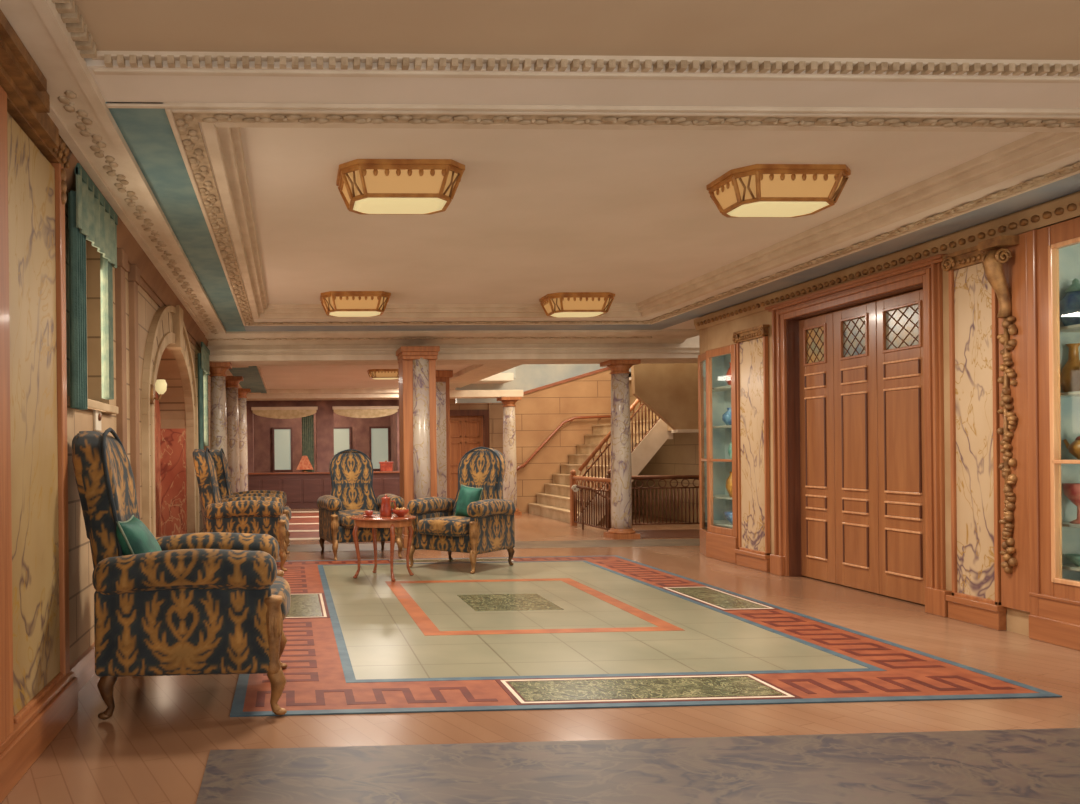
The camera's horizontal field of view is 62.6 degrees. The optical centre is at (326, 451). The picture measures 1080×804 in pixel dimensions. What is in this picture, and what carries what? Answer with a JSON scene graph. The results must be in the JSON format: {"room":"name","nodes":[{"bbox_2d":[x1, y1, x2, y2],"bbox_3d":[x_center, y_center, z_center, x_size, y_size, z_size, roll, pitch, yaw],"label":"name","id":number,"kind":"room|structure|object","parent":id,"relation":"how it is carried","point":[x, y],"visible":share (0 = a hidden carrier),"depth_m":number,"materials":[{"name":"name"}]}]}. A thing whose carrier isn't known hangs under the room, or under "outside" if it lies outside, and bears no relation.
{"room":"hotel lobby","nodes":[
{"label":"hotel lobby","id":0,"kind":"room"},
{"bbox_2d":[65,194,210,664],"bbox_3d":[-1.927,-0.210,10.977,0.500,3.060,18.900,-1,0,-2],"label":"wall","id":1,"kind":"structure","parent":0,"point":[82,590],"depth_m":5.66,"materials":[{"name":"stone"}]},
{"bbox_2d":[0,9,77,803],"bbox_3d":[-1.244,-0.204,3.258,0.200,3.035,2.217,-1,0,-2],"label":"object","id":2,"kind":"object","parent":1,"relation":"attached to","point":[39,690],"visible":0.95,"depth_m":3.73,"materials":[{"name":"beige stone"}]},
{"bbox_2d":[70,642,94,691],"bbox_3d":[-1.693,1.238,11.938,0.040,0.160,15.200,-1,0,-2],"label":"baseboard","id":3,"kind":"structure","parent":1,"relation":"attached to","point":[83,667],"depth_m":4.81,"materials":[{"name":"brown wood"}]},
{"bbox_2d":[68,266,117,413],"bbox_3d":[-1.518,-0.869,5.160,0.270,1.230,1.120,-1,0,-2],"label":"window","id":4,"kind":"structure","parent":1,"relation":"in","point":[92,405],"depth_m":5.32,"materials":[{"name":"wood"}]},
{"bbox_2d":[68,163,117,409],"bbox_3d":[-1.357,-0.881,4.987,0.075,1.290,1.000,-1,0,-2],"label":"drapery","id":5,"kind":"object","parent":4,"relation":"hanging from","point":[91,217],"visible":1,"depth_m":4.69,"materials":[{"name":"fabric"}]},
{"bbox_2d":[68,191,87,409],"bbox_3d":[-1.353,-0.811,4.626,0.050,1.150,0.240,-1,0,-2],"label":"curtain","id":6,"kind":"object","parent":5,"relation":"hanging from","point":[78,236],"depth_m":4.54,"materials":[{"name":"fabric"}]},
{"bbox_2d":[100,253,113,399],"bbox_3d":[-1.385,-0.861,5.361,0.050,1.050,0.170,-1,0,-2],"label":"window pane","id":7,"kind":"object","parent":4,"relation":"in","point":[106,266],"depth_m":5.29,"materials":[{"name":"glass"}]},
{"bbox_2d":[93,410,101,430],"bbox_3d":[-1.414,-0.215,5.264,0.034,0.170,0.150,-1,0,-2],"label":"wall plate","id":8,"kind":"object","parent":1,"relation":"attached to","point":[97,417],"visible":0.73,"depth_m":5.22,"materials":[{"name":"metal"}]},
{"bbox_2d":[0,0,225,335],"bbox_3d":[-1.254,-1.567,6.403,0.280,0.060,9.700,-1,0,-2],"label":"trim","id":9,"kind":"structure","parent":1,"relation":"attached to","point":[82,117],"depth_m":4.30,"materials":[{"name":"beige paint"}]},
{"bbox_2d":[64,150,207,348],"bbox_3d":[-1.661,-1.498,11.450,0.120,0.190,14.180,-1,0,-2],"label":"trim","id":10,"kind":"structure","parent":1,"relation":"attached to","point":[149,274],"depth_m":6.80,"materials":[{"name":"wood"}]},
{"bbox_2d":[150,379,166,403],"bbox_3d":[-1.411,-0.505,7.126,0.145,0.200,0.100,-1,0,-2],"label":"wall sconce","id":11,"kind":"object","parent":1,"relation":"attached to","point":[160,385],"visible":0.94,"depth_m":7.09,"materials":[{"name":"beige glass"}]},
{"bbox_2d":[115,249,207,515],"bbox_3d":[-1.566,-0.044,8.916,0.080,2.720,6.090,-1,0,-2],"label":"trim","id":12,"kind":"structure","parent":1,"relation":"attached to","point":[122,257],"depth_m":6.38,"materials":[{"name":"wood"}]},
{"bbox_2d":[128,263,196,347],"bbox_3d":[-1.576,-1.464,8.390,0.025,0.240,5.100,-1,0,-2],"label":"trim","id":13,"kind":"structure","parent":1,"relation":"attached to","point":[143,285],"depth_m":7.43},
{"bbox_2d":[141,305,198,537],"bbox_3d":[-1.554,-0.084,8.741,0.150,2.800,3.720,-1,0,-2],"label":"trim","id":14,"kind":"structure","parent":1,"relation":"attached to","point":[167,329],"depth_m":8.09,"materials":[{"name":"stone"}]},
{"bbox_2d":[160,429,186,536],"bbox_3d":[-1.842,0.519,10.220,0.309,1.600,0.040,-1,0,-2],"label":"wall panel","id":15,"kind":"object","parent":1,"relation":"attached to","point":[173,441],"depth_m":10.20,"materials":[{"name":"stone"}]},
{"bbox_3d":[-1.780,-0.636,11.284,0.270,1.410,0.920,-1,0,-2],"label":"window","id":16,"kind":"structure","parent":1,"relation":"in","visible":0},
{"bbox_2d":[197,342,209,448],"bbox_3d":[-1.628,-0.693,11.301,0.075,1.420,0.960,-1,0,-2],"label":"drapery","id":17,"kind":"object","parent":16,"relation":"hanging from","point":[203,357],"visible":0.88,"depth_m":10.99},
{"bbox_2d":[197,353,203,448],"bbox_3d":[-1.625,-0.623,10.960,0.050,1.280,0.240,-1,0,-2],"label":"curtain","id":18,"kind":"object","parent":17,"relation":"hanging from","point":[200,355],"depth_m":10.85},
{"bbox_2d":[154,390,161,536],"bbox_3d":[-1.963,0.021,8.723,0.070,2.600,3.200,-1,0,-2],"label":"door frame","id":19,"kind":"structure","parent":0,"point":[157,406],"depth_m":9.98,"materials":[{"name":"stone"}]},
{"bbox_2d":[203,371,208,445],"bbox_3d":[-1.655,-0.673,11.655,0.050,1.180,0.170,-1,0,-2],"label":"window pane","id":20,"kind":"object","parent":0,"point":[205,376],"depth_m":11.58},
{"bbox_2d":[246,400,399,472],"bbox_3d":[-0.084,-0.074,19.900,4.050,2.750,0.330,-1,0,-2],"label":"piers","id":21,"kind":"object","parent":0,"point":[324,414],"visible":0.32,"depth_m":19.74,"materials":[{"name":"wood"}]},
{"bbox_2d":[251,407,317,418],"bbox_3d":[-0.971,-0.904,19.604,1.530,0.272,0.085,-1,0,-2],"label":"swag","id":22,"kind":"object","parent":21,"relation":"attached to","point":[269,412],"visible":1,"depth_m":19.58,"materials":[{"name":"fabric"}]},
{"bbox_2d":[302,414,313,471],"bbox_3d":[-0.437,-0.265,19.805,0.320,1.460,0.070,-1,0,-2],"label":"drape","id":23,"kind":"object","parent":21,"relation":"hanging from","point":[308,421],"visible":0.61,"depth_m":19.80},
{"bbox_2d":[332,406,398,417],"bbox_3d":[0.903,-0.923,19.685,1.540,0.272,0.085,-1,0,-2],"label":"swag","id":24,"kind":"object","parent":21,"relation":"attached to","point":[348,411],"visible":1,"depth_m":19.66,"materials":[{"name":"fabric"}]},
{"bbox_2d":[253,413,395,472],"bbox_3d":[-0.293,-0.097,21.858,4.700,2.800,3.100,-1,0,-2],"label":"wall","id":25,"kind":"structure","parent":0,"point":[263,438],"depth_m":23.18,"materials":[{"name":"wood"}]},
{"bbox_2d":[272,427,292,471],"bbox_3d":[-1.199,-0.067,23.140,0.540,1.200,0.100,-1,0,-2],"label":"window","id":26,"kind":"structure","parent":25,"relation":"in","point":[282,436],"depth_m":23.13,"materials":[{"name":"white glass"}]},
{"bbox_2d":[334,427,350,454],"bbox_3d":[0.369,-0.084,23.207,0.600,1.200,0.100,-1,0,-2],"label":"window","id":27,"kind":"structure","parent":25,"relation":"in","point":[342,435],"depth_m":23.20,"materials":[{"name":"white glass"}]},
{"bbox_2d":[369,426,389,470],"bbox_3d":[1.448,-0.095,23.254,0.560,1.200,0.100,-1,0,-2],"label":"window","id":28,"kind":"structure","parent":25,"relation":"in","point":[379,437],"depth_m":23.24,"materials":[{"name":"white glass"}]},
{"bbox_2d":[450,398,502,492],"bbox_3d":[4.501,-0.122,20.343,5.250,2.750,0.540,-1,0,-2],"label":"wall","id":29,"kind":"structure","parent":0,"point":[495,409],"depth_m":20.09,"materials":[{"name":"stone"}]},
{"bbox_2d":[450,410,489,500],"bbox_3d":[3.238,0.136,20.113,1.200,2.260,0.210,-1,0,-2],"label":"door","id":30,"kind":"structure","parent":29,"relation":"in","point":[469,429],"depth_m":20.13,"materials":[{"name":"brown wood"}]},
{"bbox_2d":[1,509,1079,803],"bbox_3d":[2.617,1.373,13.925,10.000,0.200,24.400,-1,0,-2],"label":"floor","id":31,"kind":"structure","parent":0,"point":[161,732],"depth_m":4.16,"materials":[{"name":"wood"}]},
{"bbox_2d":[209,362,231,462],"bbox_3d":[-1.547,0.024,12.195,0.375,2.585,0.375,-1,0,-2],"label":"round column","id":32,"kind":"structure","parent":31,"relation":"on","point":[218,416],"depth_m":12.09,"materials":[{"name":"stone"}]},
{"bbox_2d":[225,376,242,492],"bbox_3d":[-1.637,0.007,14.743,0.390,2.620,0.390,-1,0,-2],"label":"round column","id":33,"kind":"structure","parent":31,"relation":"on","point":[232,409],"depth_m":14.63,"materials":[{"name":"stone"}]},
{"bbox_2d":[238,388,250,491],"bbox_3d":[-1.758,0.009,17.541,0.390,2.620,0.390,-1,0,-2],"label":"round column","id":34,"kind":"structure","parent":31,"relation":"on","point":[242,393],"depth_m":17.43,"materials":[{"name":"beige stone"}]},
{"bbox_2d":[210,448,290,553],"bbox_3d":[-1.007,0.627,11.327,1.070,1.367,1.022,-1,0,-2],"label":"armchair","id":35,"kind":"object","parent":31,"relation":"on","point":[218,456],"visible":0.2,"depth_m":11.04,"materials":[{"name":"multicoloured fabric"}]},
{"bbox_2d":[288,513,319,537],"bbox_3d":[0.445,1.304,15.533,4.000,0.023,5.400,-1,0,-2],"label":"stairs","id":36,"kind":"structure","parent":31,"relation":"on","point":[311,534],"depth_m":15.03,"materials":[{"name":"stone"}]},
{"bbox_2d":[288,511,319,539],"bbox_3d":[0.389,1.303,15.651,4.500,0.026,6.000,-1,0,-2],"label":"trim","id":37,"kind":"structure","parent":36,"relation":"attached to","point":[291,511],"depth_m":14.06,"materials":[{"name":"beige paint"}]},
{"bbox_2d":[248,471,399,508],"bbox_3d":[-0.112,0.881,19.618,3.810,0.840,0.210,-1,0,-2],"label":"counter","id":38,"kind":"object","parent":31,"relation":"on","point":[303,490],"depth_m":19.55,"materials":[{"name":"brown wood"}]},
{"bbox_2d":[296,456,313,471],"bbox_3d":[-0.503,0.275,19.616,0.400,0.380,0.200,-1,0,-2],"label":"table lamp","id":39,"kind":"object","parent":38,"relation":"on","point":[304,464],"visible":1,"depth_m":19.54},
{"bbox_2d":[317,449,403,560],"bbox_3d":[0.396,0.627,10.691,0.968,1.338,1.070,-1,0,-12],"label":"armchair","id":40,"kind":"object","parent":31,"relation":"on","point":[351,470],"visible":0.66,"depth_m":10.91,"materials":[{"name":"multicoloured fabric"}]},
{"bbox_2d":[339,509,379,528],"bbox_3d":[0.428,0.826,10.546,0.630,0.186,0.774,-1,0,-12],"label":"seat cushion","id":41,"kind":"object","parent":40,"relation":"on","point":[345,522],"depth_m":10.25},
{"bbox_2d":[396,346,439,547],"bbox_3d":[1.254,-0.063,11.632,0.520,2.700,0.575,-1,0,-2],"label":"pier","id":42,"kind":"object","parent":31,"relation":"on","point":[417,364],"visible":0.74,"depth_m":11.46,"materials":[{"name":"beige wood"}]},
{"bbox_2d":[436,370,452,497],"bbox_3d":[1.955,-0.069,14.998,0.480,2.697,0.500,-1,0,-2],"label":"pier","id":43,"kind":"object","parent":31,"relation":"on","point":[442,376],"visible":0.32,"depth_m":14.79,"materials":[{"name":"beige stone"}]},
{"bbox_2d":[287,539,699,551],"bbox_3d":[2.414,1.283,11.639,8.200,0.023,0.850,-1,0,-2],"label":"trim","id":44,"kind":"structure","parent":31,"relation":"on","point":[637,542],"depth_m":11.61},
{"bbox_2d":[497,397,521,514],"bbox_3d":[3.686,0.081,17.125,0.405,2.360,0.405,-1,0,-2],"label":"round column","id":45,"kind":"structure","parent":31,"relation":"on","point":[509,423],"depth_m":17.01,"materials":[{"name":"stone"}]},
{"bbox_2d":[570,470,610,529],"bbox_3d":[4.273,0.778,13.642,0.100,0.955,1.808,-1,0,-4],"label":"guard railing","id":46,"kind":"object","parent":31,"relation":"on","point":[573,478],"visible":0.85,"depth_m":13.70,"materials":[{"name":"orange wood"}]},
{"bbox_2d":[571,485,609,529],"bbox_3d":[4.276,0.892,13.557,0.122,0.727,0.782,-1,0,-44],"label":"handrail","id":47,"kind":"object","parent":31,"relation":"on","point":[577,487],"visible":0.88,"depth_m":13.73,"materials":[{"name":"wood"}]},
{"bbox_2d":[517,415,672,525],"bbox_3d":[5.107,0.241,15.731,2.445,2.010,3.793,-1,0,-2],"label":"staircase","id":48,"kind":"structure","parent":31,"relation":"on","point":[554,503],"depth_m":16.12,"materials":[{"name":"stone"}]},
{"bbox_2d":[578,399,659,512],"bbox_3d":[5.090,-0.277,14.533,1.611,2.663,0.098,-1,0,-2],"label":"stair railing","id":49,"kind":"object","parent":48,"relation":"on","point":[632,407],"visible":0.41,"depth_m":14.51,"materials":[{"name":"orange wood"}]},
{"bbox_2d":[600,359,640,538],"bbox_3d":[4.307,-0.038,12.447,0.435,2.585,0.435,-1,0,-2],"label":"round column","id":50,"kind":"structure","parent":31,"relation":"on","point":[621,470],"depth_m":12.33,"materials":[{"name":"stone"}]},
{"bbox_2d":[196,728,1079,803],"bbox_3d":[2.175,1.273,2.556,5.260,0.007,2.520,-1,0,-2],"label":"marble floor","id":51,"kind":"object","parent":31,"relation":"on","point":[1016,766],"visible":1,"depth_m":3.41,"materials":[{"name":"stone"}]},
{"bbox_2d":[230,556,1061,716],"bbox_3d":[1.522,1.279,7.247,4.260,0.009,5.950,-1,0,-2],"label":"inlay","id":52,"kind":"object","parent":31,"relation":"on","point":[557,632],"visible":0.85,"depth_m":5.51,"materials":[{"name":"tile"}]},
{"bbox_2d":[72,428,290,719],"bbox_3d":[-0.761,0.583,4.611,1.126,1.439,1.075,-1,0,-2],"label":"armchair","id":53,"kind":"object","parent":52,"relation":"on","point":[205,603],"visible":0.96,"depth_m":4.13,"materials":[{"name":"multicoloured fabric"}]},
{"bbox_2d":[116,515,161,555],"bbox_3d":[-0.968,0.539,4.462,0.235,0.393,0.438,-1,0,-6],"label":"cushion","id":54,"kind":"object","parent":53,"relation":"on","point":[133,536],"visible":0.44,"depth_m":4.29,"materials":[{"name":"teal fabric"}]},
{"bbox_2d":[270,576,290,619],"bbox_3d":[-0.604,0.795,4.618,0.815,0.200,0.700,-1,0,-2],"label":"seat cushion","id":55,"kind":"object","parent":53,"relation":"on","point":[280,586],"depth_m":4.43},
{"bbox_2d":[193,447,288,570],"bbox_3d":[-0.967,0.627,9.687,1.070,1.367,1.022,-1,0,-2],"label":"armchair","id":56,"kind":"object","parent":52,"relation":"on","point":[247,514],"visible":0.71,"depth_m":9.24,"materials":[{"name":"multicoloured fabric"}]},
{"bbox_2d":[280,516,288,531],"bbox_3d":[-0.817,0.829,9.693,0.774,0.190,0.665,-1,0,-2],"label":"seat cushion","id":57,"kind":"object","parent":56,"relation":"on","point":[285,518],"depth_m":9.51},
{"bbox_2d":[350,514,416,580],"bbox_3d":[0.584,0.975,8.753,0.690,0.626,0.690,-1,0,-2],"label":"side table","id":58,"kind":"object","parent":52,"relation":"on","point":[394,521],"visible":0.98,"depth_m":8.59,"materials":[{"name":"red wood"}]},
{"bbox_2d":[380,495,395,515],"bbox_3d":[0.625,0.551,8.787,0.154,0.220,0.124,-1,0,30],"label":"jug","id":59,"kind":"object","parent":58,"relation":"on","point":[385,510],"visible":0.99,"depth_m":8.75,"materials":[{"name":"red ceramic"}]},
{"bbox_2d":[407,447,515,573],"bbox_3d":[1.542,0.609,9.541,0.968,1.338,1.070,-1,0,42],"label":"armchair","id":60,"kind":"object","parent":52,"relation":"on","point":[490,526],"visible":0.96,"depth_m":9.37,"materials":[{"name":"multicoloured fabric"}]},
{"bbox_2d":[417,516,469,536],"bbox_3d":[1.445,0.809,9.431,0.630,0.186,0.774,-1,0,42],"label":"seat cushion","id":61,"kind":"object","parent":60,"relation":"on","point":[427,526],"depth_m":9.15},
{"bbox_2d":[454,484,482,516],"bbox_3d":[1.579,0.558,9.457,0.179,0.390,0.346,-1,0,-42],"label":"cushion","id":62,"kind":"object","parent":60,"relation":"on","point":[467,495],"visible":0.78,"depth_m":9.40,"materials":[{"name":"teal fabric"}]},
{"bbox_2d":[606,469,699,530],"bbox_3d":[5.444,0.755,13.547,1.970,0.975,0.098,-1,0,-2],"label":"guard railing","id":63,"kind":"object","parent":31,"relation":"on","point":[661,477],"visible":0.6,"depth_m":13.53,"materials":[{"name":"brown metal"}]},
{"bbox_2d":[698,344,738,563],"bbox_3d":[4.769,0.020,10.060,0.485,2.460,1.130,-1,0,-2],"label":"display cabinet","id":64,"kind":"object","parent":31,"relation":"on","point":[718,536],"visible":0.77,"depth_m":10.43,"materials":[{"name":"brown wood"}]},
{"bbox_2d":[704,385,730,391],"bbox_3d":[4.793,-0.760,10.051,0.360,0.020,1.050,-1,0,-2],"label":"shelf","id":65,"kind":"object","parent":64,"relation":"attached to","point":[727,388],"depth_m":10.19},
{"bbox_2d":[705,494,731,499],"bbox_3d":[4.807,0.540,10.051,0.360,0.020,1.050,-1,0,-2],"label":"shelf","id":66,"kind":"object","parent":64,"relation":"attached to","point":[714,496],"depth_m":10.15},
{"bbox_2d":[705,520,732,527],"bbox_3d":[4.811,0.860,10.051,0.360,0.020,1.050,-1,0,-2],"label":"shelf","id":67,"kind":"object","parent":64,"relation":"attached to","point":[725,523],"depth_m":10.11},
{"bbox_2d":[1026,217,1079,650],"bbox_3d":[4.973,-0.117,5.119,0.500,2.730,1.200,-1,0,-2],"label":"display cabinet","id":68,"kind":"object","parent":31,"relation":"on","point":[1053,251],"visible":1,"depth_m":5.61,"materials":[{"name":"brown wood"}]},
{"bbox_2d":[1059,278,1079,325],"bbox_3d":[4.952,-0.985,5.619,0.190,0.325,0.188,-1,0,-2],"label":"vase","id":69,"kind":"object","parent":68,"relation":"on","point":[1069,306],"visible":0.82,"depth_m":5.59,"materials":[{"name":"blue ceramic"}]},
{"bbox_2d":[1060,343,1079,391],"bbox_3d":[4.956,-0.555,5.639,0.150,0.325,0.148,-1,0,-2],"label":"vase","id":70,"kind":"object","parent":68,"relation":"on","point":[1070,373],"visible":0.84,"depth_m":5.61,"materials":[{"name":"gold ceramic"}]},
{"bbox_2d":[1060,324,1079,331],"bbox_3d":[5.026,-0.813,5.122,0.380,0.020,1.160,-1,0,-2],"label":"shelf","id":71,"kind":"object","parent":68,"relation":"attached to","point":[1072,328],"depth_m":5.56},
{"bbox_2d":[1062,483,1079,523],"bbox_3d":[4.938,0.338,5.578,0.170,0.260,0.168,-1,0,-2],"label":"goblet","id":72,"kind":"object","parent":68,"relation":"on","point":[1071,490],"visible":1,"depth_m":5.56,"materials":[{"name":"glass"}]},
{"bbox_2d":[1062,564,1079,571],"bbox_3d":[5.042,0.757,5.122,0.380,0.020,1.160,-1,0,-2],"label":"shelf","id":73,"kind":"object","parent":68,"relation":"attached to","point":[1065,567],"depth_m":5.56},
{"bbox_2d":[1063,436,1079,458],"bbox_3d":[4.949,-0.047,5.544,0.176,0.190,0.256,-1,0,30],"label":"teapot","id":74,"kind":"object","parent":68,"relation":"on","point":[1073,448],"visible":0.99,"depth_m":5.54,"materials":[{"name":"gold ceramic"}]},
{"bbox_2d":[455,364,630,402],"bbox_3d":[4.559,-1.948,15.672,3.500,1.800,4.680,-1,0,-2],"label":"wall","id":75,"kind":"structure","parent":0,"point":[526,377],"depth_m":17.86,"materials":[{"name":"grey paint"}]},
{"bbox_2d":[229,366,266,392],"bbox_3d":[-1.423,-1.306,15.854,0.450,0.018,5.800,-1,0,-2],"label":"trim","id":76,"kind":"structure","parent":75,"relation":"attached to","point":[252,380],"depth_m":15.03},
{"bbox_2d":[226,364,522,400],"bbox_3d":[1.019,-1.251,16.220,5.860,0.360,7.080,-1,0,-2],"label":"trim","id":77,"kind":"structure","parent":75,"relation":"attached to","point":[471,374],"depth_m":18.78,"materials":[{"name":"beige paint"}]},
{"bbox_2d":[515,369,610,512],"bbox_3d":[5.311,-0.356,17.771,3.050,3.200,0.250,-1,0,-2],"label":"wall","id":78,"kind":"structure","parent":0,"point":[539,413],"depth_m":17.62,"materials":[{"name":"stone"}]},
{"bbox_2d":[523,367,608,394],"bbox_3d":[4.950,-1.477,17.741,2.350,0.730,0.300,-1,0,-2],"label":"trim","id":79,"kind":"structure","parent":78,"relation":"attached to","point":[605,368],"depth_m":17.59,"materials":[{"name":"brown wood"}]},
{"bbox_2d":[75,0,1079,388],"bbox_3d":[2.590,-1.602,13.825,9.600,0.630,24.200,-1,0,-2],"label":"ceiling","id":80,"kind":"structure","parent":0,"point":[532,214],"depth_m":4.70,"materials":[{"name":"paint"}]},
{"bbox_2d":[106,102,245,331],"bbox_3d":[-1.032,-1.591,7.513,0.260,0.016,7.300,-1,0,-2],"label":"trim","id":81,"kind":"structure","parent":80,"relation":"attached to","point":[148,133],"depth_m":5.23,"materials":[{"name":"paint"}]},
{"bbox_2d":[320,291,390,316],"bbox_3d":[0.315,-1.631,9.473,0.770,0.225,0.525,-1,0,-2],"label":"ceiling light","id":82,"kind":"object","parent":80,"relation":"attached to","point":[334,303],"visible":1,"depth_m":9.27,"materials":[{"name":"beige glass"}]},
{"bbox_2d":[329,311,380,316],"bbox_3d":[0.316,-1.536,9.473,0.577,0.035,0.353,-1,0,-2],"label":"diffuser","id":83,"kind":"object","parent":82,"relation":"attached to","point":[331,313],"depth_m":9.40,"materials":[{"name":"beige glass"}]},
{"bbox_2d":[367,369,398,379],"bbox_3d":[1.015,-1.332,14.658,0.616,0.158,0.420,-1,0,-2],"label":"ceiling light","id":84,"kind":"object","parent":80,"relation":"attached to","point":[379,374],"visible":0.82,"depth_m":14.49,"materials":[{"name":"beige glass"}]},
{"bbox_2d":[336,159,464,214],"bbox_3d":[0.454,-1.632,5.325,0.770,0.225,0.525,-1,0,-2],"label":"ceiling light","id":85,"kind":"object","parent":80,"relation":"attached to","point":[366,186],"visible":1,"depth_m":5.13,"materials":[{"name":"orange glass"}]},
{"bbox_2d":[353,198,446,213],"bbox_3d":[0.455,-1.537,5.325,0.577,0.035,0.353,-1,0,-2],"label":"diffuser","id":86,"kind":"object","parent":85,"relation":"attached to","point":[360,205],"depth_m":5.27,"materials":[{"name":"beige glass"}]},
{"bbox_2d":[244,324,648,330],"bbox_3d":[1.541,-1.618,10.987,5.180,0.016,0.580,-1,0,-2],"label":"trim","id":87,"kind":"structure","parent":80,"relation":"attached to","point":[627,326],"depth_m":11.03,"materials":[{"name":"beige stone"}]},
{"bbox_2d":[539,292,614,316],"bbox_3d":[2.848,-1.657,9.682,0.770,0.225,0.525,-1,0,-2],"label":"ceiling light","id":88,"kind":"object","parent":80,"relation":"attached to","point":[560,304],"visible":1,"depth_m":9.48,"materials":[{"name":"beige glass"}]},
{"bbox_2d":[550,312,602,316],"bbox_3d":[2.849,-1.562,9.682,0.577,0.035,0.353,-1,0,-2],"label":"diffuser","id":89,"kind":"object","parent":88,"relation":"attached to","point":[552,314],"depth_m":9.59,"materials":[{"name":"beige glass"}]},
{"bbox_2d":[165,109,1079,325],"bbox_3d":[1.697,-1.687,7.361,5.180,0.182,6.680,-1,0,-2],"label":"trim","id":90,"kind":"structure","parent":80,"relation":"attached to","point":[223,140],"depth_m":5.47,"materials":[{"name":"beige paint"}]},
{"bbox_2d":[706,164,850,217],"bbox_3d":[2.909,-1.658,5.491,0.770,0.225,0.525,-1,0,-2],"label":"ceiling light","id":91,"kind":"object","parent":80,"relation":"attached to","point":[756,190],"visible":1,"depth_m":5.30,"materials":[{"name":"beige glass"}]},
{"bbox_2d":[727,201,828,216],"bbox_3d":[2.910,-1.563,5.491,0.577,0.035,0.353,-1,0,-2],"label":"diffuser","id":92,"kind":"object","parent":91,"relation":"attached to","point":[743,208],"depth_m":5.43,"materials":[{"name":"beige glass"}]},
{"bbox_2d":[629,381,699,522],"bbox_3d":[5.814,-0.261,14.239,1.750,3.000,7.250,-1,0,-2],"label":"wall","id":93,"kind":"structure","parent":0,"point":[679,455],"depth_m":15.62,"materials":[{"name":"stone"}]},
{"bbox_2d":[205,329,698,345],"bbox_3d":[1.683,-1.568,11.649,6.800,0.100,0.730,-1,0,-2],"label":"trim","id":94,"kind":"structure","parent":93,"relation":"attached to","point":[663,335],"depth_m":11.52,"materials":[{"name":"beige paint"}]},
{"bbox_2d":[207,336,699,365],"bbox_3d":[2.653,-1.565,12.367,9.600,0.505,0.760,-1,0,-2],"label":"trim","id":95,"kind":"structure","parent":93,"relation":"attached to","point":[687,351],"depth_m":12.03,"materials":[{"name":"beige paint"}]},
{"bbox_2d":[635,529,699,537],"bbox_3d":[5.485,1.250,12.948,1.950,0.024,1.200,-1,0,-2],"label":"trim","id":96,"kind":"structure","parent":93,"relation":"attached to","point":[686,533],"depth_m":12.92,"materials":[{"name":"brown wood"}]},
{"bbox_2d":[631,363,698,429],"bbox_3d":[5.688,-0.933,13.868,1.421,1.134,0.120,-1,0,-2],"label":"wall","id":97,"kind":"structure","parent":0,"point":[669,390],"depth_m":13.81,"materials":[{"name":"paint"}]},
{"bbox_2d":[699,191,1079,635],"bbox_3d":[5.034,-0.253,6.223,0.600,3.000,8.800,-1,0,-2],"label":"wall","id":98,"kind":"structure","parent":0,"point":[720,335],"depth_m":6.50,"materials":[{"name":"brown wood"}]},
{"bbox_2d":[52,0,1079,75],"bbox_3d":[1.927,-1.643,2.695,5.778,0.054,1.867,-1,0,-2],"label":"trim","id":99,"kind":"structure","parent":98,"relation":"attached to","point":[70,12],"depth_m":3.56,"materials":[{"name":"paint"}]},
{"bbox_2d":[91,51,1079,114],"bbox_3d":[1.910,-1.681,3.802,5.820,0.158,0.430,-1,0,-2],"label":"trim","id":100,"kind":"structure","parent":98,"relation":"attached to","point":[100,54],"depth_m":3.64,"materials":[{"name":"beige paint"}]},
{"bbox_2d":[732,324,770,571],"bbox_3d":[4.564,-0.038,9.145,0.091,2.580,0.628,-1,0,-2],"label":"marble pilaster","id":101,"kind":"object","parent":98,"relation":"attached to","point":[754,551],"visible":0.99,"depth_m":9.12,"materials":[{"name":"beige stone"}]},
{"bbox_2d":[635,173,1079,329],"bbox_3d":[4.455,-1.649,7.750,0.365,0.016,7.300,-1,0,-2],"label":"trim","id":102,"kind":"structure","parent":98,"relation":"attached to","point":[1069,185],"depth_m":6.69,"materials":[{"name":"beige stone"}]},
{"bbox_2d":[765,254,951,616],"bbox_3d":[4.747,-0.125,7.619,0.295,2.750,2.385,-1,0,-2],"label":"door surround","id":103,"kind":"object","parent":98,"relation":"attached to","point":[926,274],"visible":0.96,"depth_m":7.42,"materials":[{"name":"brown wood"}]},
{"bbox_2d":[799,312,835,583],"bbox_3d":[4.781,-0.040,8.279,0.063,2.560,0.544,-1,0,-2],"label":"door","id":104,"kind":"structure","parent":103,"relation":"attached to","point":[816,339],"depth_m":8.25,"materials":[{"name":"brown wood"}]},
{"bbox_2d":[833,301,879,593],"bbox_3d":[4.806,-0.041,7.709,0.063,2.560,0.584,-1,0,-2],"label":"door","id":105,"kind":"structure","parent":103,"relation":"attached to","point":[854,328],"depth_m":7.68,"materials":[{"name":"brown wood"}]},
{"bbox_2d":[876,289,925,604],"bbox_3d":[4.834,-0.041,7.052,0.063,2.560,0.719,-1,0,-2],"label":"door","id":106,"kind":"structure","parent":103,"relation":"attached to","point":[900,356],"depth_m":7.12,"materials":[{"name":"brown wood"}]},
{"bbox_2d":[694,193,1079,329],"bbox_3d":[4.663,-1.555,7.008,0.067,0.132,6.800,-1,0,-2],"label":"trim","id":107,"kind":"structure","parent":98,"relation":"attached to","point":[1067,208],"depth_m":6.61,"materials":[{"name":"brown wood"}]},
{"bbox_2d":[941,245,1006,630],"bbox_3d":[4.692,-0.114,6.177,0.091,2.730,0.488,-1,0,-2],"label":"marble pilaster","id":108,"kind":"object","parent":98,"relation":"attached to","point":[975,598],"visible":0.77,"depth_m":6.18,"materials":[{"name":"beige stone"}]},
{"bbox_2d":[978,232,1029,611],"bbox_3d":[4.648,-0.199,5.833,0.206,2.560,0.245,-1,0,-2],"label":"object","id":109,"kind":"object","parent":98,"relation":"attached to","point":[1004,265],"visible":1,"depth_m":5.82,"materials":[{"name":"brown wood"}]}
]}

